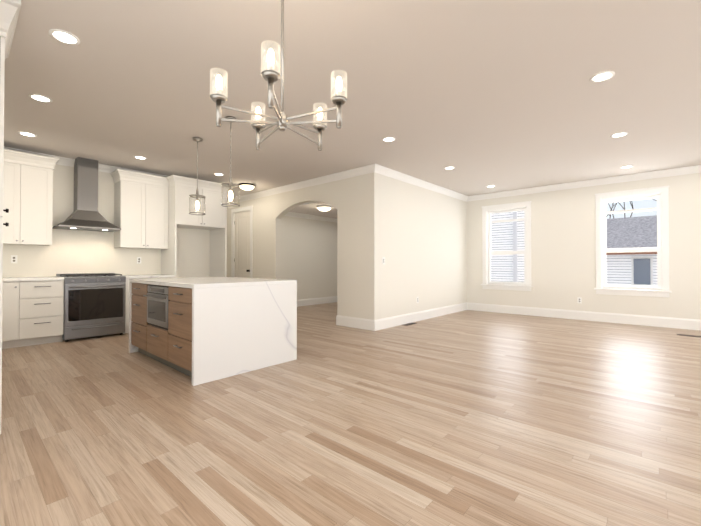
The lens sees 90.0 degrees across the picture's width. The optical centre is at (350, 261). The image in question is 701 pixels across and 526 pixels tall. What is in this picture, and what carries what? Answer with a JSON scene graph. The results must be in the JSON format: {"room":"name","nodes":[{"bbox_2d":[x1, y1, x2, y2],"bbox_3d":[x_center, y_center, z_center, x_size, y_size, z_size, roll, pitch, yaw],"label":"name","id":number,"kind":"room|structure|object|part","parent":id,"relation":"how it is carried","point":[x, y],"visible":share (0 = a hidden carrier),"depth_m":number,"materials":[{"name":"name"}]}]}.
{"room":"kitchen","nodes":[
{"label":"kitchen","id":0,"kind":"room"},
{"bbox_2d":[3,164,209,277],"bbox_3d":[-4.259,-0.228,5.726,0.140,2.740,4.080,0,-1,42],"label":"wall","id":1,"kind":"structure","parent":0,"point":[72,251],"depth_m":5.69,"materials":[{"name":"white paint"}]},
{"bbox_2d":[11,255,16,262],"bbox_3d":[-4.803,-0.034,5.004,0.007,0.115,0.070,0,-1,42],"label":"outlet","id":2,"kind":"object","parent":1,"relation":"attached to","point":[13,258],"visible":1,"depth_m":5.00,"materials":[{"name":"white plastic"}]},
{"bbox_2d":[3,149,58,245],"bbox_3d":[-4.840,-0.871,4.666,0.407,1.253,1.429,0,-1,42],"label":"upper cabinet","id":3,"kind":"object","parent":1,"relation":"attached to","point":[28,192],"visible":1,"depth_m":4.86,"materials":[{"name":"white wood"}]},
{"bbox_2d":[4,146,167,176],"bbox_3d":[-4.070,-1.541,5.780,0.085,0.110,3.935,0,-1,42],"label":"crown molding","id":4,"kind":"structure","parent":1,"relation":"attached to","point":[64,161],"depth_m":5.47,"materials":[{"name":"white wood"}]},
{"bbox_2d":[52,157,120,231],"bbox_3d":[-4.080,-1.044,5.444,0.507,1.105,0.775,0,-1,42],"label":"range hood","id":5,"kind":"object","parent":1,"relation":"attached to","point":[85,215],"visible":0.94,"depth_m":5.41,"materials":[{"name":"silver metal"}]},
{"bbox_2d":[110,169,168,248],"bbox_3d":[-3.614,-0.858,6.039,0.407,1.253,0.797,0,-1,42],"label":"upper cabinet","id":6,"kind":"object","parent":1,"relation":"attached to","point":[141,210],"visible":0.98,"depth_m":5.91,"materials":[{"name":"white wood"}]},
{"bbox_2d":[227,172,379,319],"bbox_3d":[-1.482,-0.211,7.577,5.160,2.740,0.140,0,-1,42],"label":"wall","id":7,"kind":"structure","parent":0,"point":[354,201],"depth_m":6.25,"materials":[{"name":"white paint"}]},
{"bbox_2d":[234,211,249,277],"bbox_3d":[-2.648,-0.025,8.522,0.746,2.369,0.111,0,-1,42],"label":"door","id":8,"kind":"structure","parent":7,"relation":"in","point":[242,244],"depth_m":8.55,"materials":[{"name":"white paint"}]},
{"bbox_2d":[231,206,252,277],"bbox_3d":[-2.603,-0.072,8.564,0.940,2.480,0.158,0,-1,42],"label":"door frame","id":9,"kind":"structure","parent":7,"relation":"attached to","point":[242,209],"depth_m":8.63,"materials":[{"name":"white wood"}]},
{"bbox_2d":[227,164,378,204],"bbox_3d":[-1.473,-1.526,7.430,5.105,0.110,0.085,0,-1,42],"label":"crown molding","id":10,"kind":"structure","parent":7,"relation":"attached to","point":[363,170],"depth_m":6.77,"materials":[{"name":"white"}]},
{"bbox_2d":[336,315,373,330],"bbox_3d":[0.068,1.056,6.078,0.866,0.180,0.016,0,-1,42],"label":"baseboard","id":11,"kind":"structure","parent":7,"relation":"attached to","point":[360,323],"depth_m":6.05,"materials":[{"name":"white wood"}]},
{"bbox_2d":[281,216,336,299],"bbox_3d":[-1.061,-0.192,9.640,0.140,2.740,3.500,0,-1,42],"label":"wall","id":12,"kind":"structure","parent":0,"point":[309,255],"depth_m":9.49,"materials":[{"name":"white paint"}]},
{"bbox_2d":[284,212,336,222],"bbox_3d":[-0.977,-1.207,9.575,0.085,0.110,3.500,0,-1,42],"label":"crown molding","id":13,"kind":"structure","parent":12,"relation":"attached to","point":[307,216],"depth_m":9.46,"materials":[{"name":"white"}]},
{"bbox_2d":[297,296,336,306],"bbox_3d":[-1.002,1.087,9.577,0.016,0.180,3.500,0,-1,42],"label":"baseboard","id":14,"kind":"structure","parent":12,"relation":"attached to","point":[314,301],"depth_m":9.64,"materials":[{"name":"white wood"}]},
{"bbox_2d":[289,202,336,217],"bbox_3d":[0.271,-1.423,8.463,3.430,0.300,3.500,0,-1,42],"label":"ceiling","id":15,"kind":"structure","parent":0,"point":[311,209],"depth_m":8.70,"materials":[{"name":"beige paint"}]},
{"bbox_2d":[317,205,331,210],"bbox_3d":[-0.605,-1.220,8.103,0.360,0.108,0.360,0,-1,42],"label":"light","id":16,"kind":"object","parent":15,"relation":"attached to","point":[323,207],"visible":1,"depth_m":7.99,"materials":[{"name":"white glass"}]},
{"bbox_2d":[0,302,700,525],"bbox_3d":[0.583,1.163,4.689,12.090,0.060,9.000,0,-1,42],"label":"floor","id":17,"kind":"structure","parent":0,"point":[471,418],"depth_m":2.31,"materials":[{"name":"brown wood"}]},
{"bbox_2d":[0,0,20,433],"bbox_3d":[-2.599,-0.257,2.180,0.840,2.735,0.714,0,-1,42],"label":"tall cabinet","id":18,"kind":"object","parent":17,"relation":"on","point":[9,11],"visible":1,"depth_m":2.24,"materials":[{"name":"white wood"}]},
{"bbox_2d":[2,282,21,348],"bbox_3d":[-4.637,0.696,4.722,0.617,0.876,0.200,0,-1,42],"label":"base cabinet","id":19,"kind":"object","parent":17,"relation":"on","point":[12,291],"depth_m":4.55,"materials":[{"name":"white wood"}]},
{"bbox_2d":[22,282,63,346],"bbox_3d":[-4.418,0.698,4.968,0.617,0.876,0.459,0,-1,42],"label":"base cabinet","id":20,"kind":"object","parent":17,"relation":"on","point":[32,310],"depth_m":4.77,"materials":[{"name":"white wood"}]},
{"bbox_2d":[3,278,63,281],"bbox_3d":[-4.742,0.237,4.590,0.642,0.040,1.461,0,-1,42],"label":"countertop","id":21,"kind":"structure","parent":20,"relation":"on","point":[4,279],"depth_m":4.69,"materials":[{"name":"white stone"}]},
{"bbox_2d":[56,273,125,341],"bbox_3d":[-3.974,0.662,5.386,0.704,0.955,0.750,0,-1,42],"label":"range","id":22,"kind":"object","parent":17,"relation":"on","point":[94,304],"visible":0.98,"depth_m":5.17,"materials":[{"name":"silver metal"}]},
{"bbox_2d":[123,278,146,333],"bbox_3d":[-3.516,0.707,5.978,0.617,0.876,0.737,0,-1,42],"label":"base cabinet","id":23,"kind":"object","parent":17,"relation":"on","point":[127,279],"depth_m":5.52,"materials":[{"name":"white wood"}]},
{"bbox_2d":[120,274,173,277],"bbox_3d":[-3.507,0.249,5.974,0.642,0.040,0.737,0,-1,42],"label":"countertop","id":24,"kind":"structure","parent":23,"relation":"on","point":[155,275],"depth_m":5.78,"materials":[{"name":"white stone"}]},
{"bbox_2d":[161,175,228,277],"bbox_3d":[-2.923,-0.165,6.598,0.687,2.630,1.080,0,-1,42],"label":"cabinet","id":25,"kind":"object","parent":17,"relation":"on","point":[181,189],"visible":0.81,"depth_m":6.39,"materials":[{"name":"white"}]},
{"bbox_2d":[129,277,296,385],"bbox_3d":[-1.697,0.671,4.188,1.800,0.915,1.222,0,-1,42],"label":"kitchen island","id":26,"kind":"object","parent":17,"relation":"on","point":[200,330],"visible":1,"depth_m":3.58,"materials":[{"name":"stone"}]},
{"bbox_2d":[677,334,700,337],"bbox_3d":[5.216,1.135,5.367,0.320,0.006,0.120,0,-1,42],"label":"floor vent","id":27,"kind":"object","parent":17,"relation":"in","point":[688,335],"visible":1,"depth_m":5.38,"materials":[{"name":"brown"}]},
{"bbox_2d":[4,0,700,198],"bbox_3d":[0.583,-1.637,4.715,12.090,0.060,9.000,0,-1,42],"label":"ceiling","id":28,"kind":"structure","parent":0,"point":[500,95],"depth_m":3.26,"materials":[{"name":"beige paint"}]},
{"bbox_2d":[18,131,36,136],"bbox_3d":[-4.071,-1.605,4.418,0.176,0.007,0.176,0,-1,42],"label":"recessed light","id":29,"kind":"object","parent":28,"relation":"in","point":[28,134],"visible":0.96,"depth_m":4.42,"materials":[{"name":"white plastic"}]},
{"bbox_2d":[29,94,51,102],"bbox_3d":[-3.060,-1.614,3.463,0.176,0.007,0.176,0,-1,42],"label":"recessed light","id":30,"kind":"object","parent":28,"relation":"in","point":[39,97],"visible":1,"depth_m":3.46,"materials":[{"name":"white"}]},
{"bbox_2d":[49,29,79,44],"bbox_3d":[-2.066,-1.622,2.535,0.176,0.007,0.176,0,-1,42],"label":"recessed light","id":31,"kind":"object","parent":28,"relation":"in","point":[63,36],"visible":1,"depth_m":2.53,"materials":[{"name":"white plastic"}]},
{"bbox_2d":[134,156,146,158],"bbox_3d":[-3.226,-1.596,5.380,0.176,0.007,0.176,0,-1,42],"label":"recessed light","id":32,"kind":"object","parent":28,"relation":"in","point":[139,157],"visible":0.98,"depth_m":5.37,"materials":[{"name":"white plastic"}]},
{"bbox_2d":[189,137,205,214],"bbox_3d":[-1.998,-1.113,4.574,0.199,0.986,0.199,0,-1,42],"label":"pendant light","id":33,"kind":"object","parent":28,"relation":"hanging from","point":[197,140],"visible":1,"depth_m":4.56,"materials":[{"name":"silver metal"}]},
{"bbox_2d":[221,116,239,206],"bbox_3d":[-1.345,-1.119,3.938,0.199,0.986,0.199,0,-1,42],"label":"pendant light","id":34,"kind":"object","parent":28,"relation":"hanging from","point":[230,186],"visible":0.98,"depth_m":3.93,"materials":[{"name":"silver metal"}]},
{"bbox_2d":[239,183,254,189],"bbox_3d":[-2.134,-1.528,7.219,0.340,0.108,0.340,0,-1,42],"label":"ceiling light","id":35,"kind":"object","parent":28,"relation":"attached to","point":[246,186],"visible":0.94,"depth_m":7.11,"materials":[{"name":"white glass"}]},
{"bbox_2d":[210,0,346,150],"bbox_3d":[-0.353,-1.146,1.851,0.668,0.969,0.664,0,-1,42],"label":"chandelier","id":36,"kind":"object","parent":28,"relation":"hanging from","point":[270,75],"visible":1,"depth_m":1.74,"materials":[{"name":"silver metal"}]},
{"bbox_2d":[382,137,394,141],"bbox_3d":[0.501,-1.603,4.600,0.176,0.007,0.176,0,-1,42],"label":"recessed light","id":37,"kind":"object","parent":28,"relation":"in","point":[388,139],"visible":1,"depth_m":4.60,"materials":[{"name":"white plastic"}]},
{"bbox_2d":[590,71,614,81],"bbox_3d":[2.203,-1.617,3.068,0.176,0.007,0.176,0,-1,42],"label":"recessed light","id":38,"kind":"object","parent":28,"relation":"in","point":[602,76],"visible":1,"depth_m":3.06,"materials":[{"name":"white plastic"}]},
{"bbox_2d":[610,132,627,137],"bbox_3d":[3.400,-1.605,4.439,0.176,0.007,0.176,0,-1,42],"label":"recessed light","id":39,"kind":"object","parent":28,"relation":"in","point":[620,134],"visible":0.98,"depth_m":4.42,"materials":[{"name":"white plastic"}]},
{"bbox_2d":[379,174,466,318],"bbox_3d":[1.603,-0.214,7.263,0.140,2.740,3.500,0,-1,42],"label":"wall","id":40,"kind":"structure","parent":0,"point":[423,241],"depth_m":6.88,"materials":[{"name":"white paint"}]},
{"bbox_2d":[374,302,466,330],"bbox_3d":[1.600,1.065,7.132,0.016,0.180,3.630,0,-1,42],"label":"baseboard","id":41,"kind":"structure","parent":40,"relation":"attached to","point":[398,320],"depth_m":6.75,"materials":[{"name":"white wood"}]},
{"bbox_2d":[376,165,467,200],"bbox_3d":[1.613,-1.529,7.119,0.085,0.110,3.540,0,-1,42],"label":"crown molding","id":42,"kind":"structure","parent":40,"relation":"attached to","point":[383,170],"depth_m":6.80,"materials":[{"name":"white"}]},
{"bbox_2d":[466,173,700,319],"bbox_3d":[4.064,-0.212,7.506,10.630,2.740,0.140,0,-1,42],"label":"wall","id":43,"kind":"structure","parent":0,"point":[563,249],"depth_m":6.96,"materials":[{"name":"white paint"}]},
{"bbox_2d":[481,201,532,290],"bbox_3d":[3.535,-0.334,7.943,1.110,1.942,0.195,0,-1,42],"label":"window","id":44,"kind":"structure","parent":43,"relation":"in","point":[487,209],"depth_m":7.94,"materials":[{"name":"white"}]},
{"bbox_3d":[3.558,-0.332,7.969,0.854,1.705,0.065,0,-1,42],"label":"window sash","id":45,"kind":"part","parent":44,"relation":"part of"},
{"bbox_2d":[466,165,700,201],"bbox_3d":[5.288,-1.537,6.276,6.690,0.110,0.085,0,-1,42],"label":"crown molding","id":46,"kind":"structure","parent":43,"relation":"attached to","point":[691,169],"depth_m":6.77,"materials":[{"name":"white"}]},
{"bbox_2d":[467,302,700,330],"bbox_3d":[5.344,1.057,6.248,6.780,0.180,0.016,0,-1,42],"label":"baseboard","id":47,"kind":"structure","parent":43,"relation":"attached to","point":[668,322],"depth_m":6.79,"materials":[{"name":"white wood"}]},
{"bbox_2d":[594,186,671,296],"bbox_3d":[5.176,-0.347,6.478,1.110,1.942,0.195,0,-1,42],"label":"window","id":48,"kind":"structure","parent":43,"relation":"in","point":[663,191],"depth_m":6.40,"materials":[{"name":"white"}]},
{"bbox_3d":[5.200,-0.345,6.504,0.854,1.705,0.065,0,-1,42],"label":"window sash","id":49,"kind":"part","parent":48,"relation":"part of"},
{"label":"outside","id":50,"kind":"structure","parent":0,"visible":0},
{"bbox_2d":[491,211,661,285],"bbox_3d":[8.309,-0.787,13.507,18.000,10.000,6.060,0,-1,42],"label":"neighbouring house","id":51,"kind":"structure","parent":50,"point":[633,268],"depth_m":11.78,"materials":[{"name":"white"}]},
{"bbox_2d":[606,198,655,218],"bbox_3d":[14.498,-0.496,16.286,7.986,9.468,3.479,0,-1,42],"label":"tree","id":52,"kind":"object","parent":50,"point":[622,207],"depth_m":17.17,"materials":[{"name":"grey plant"}]}
]}

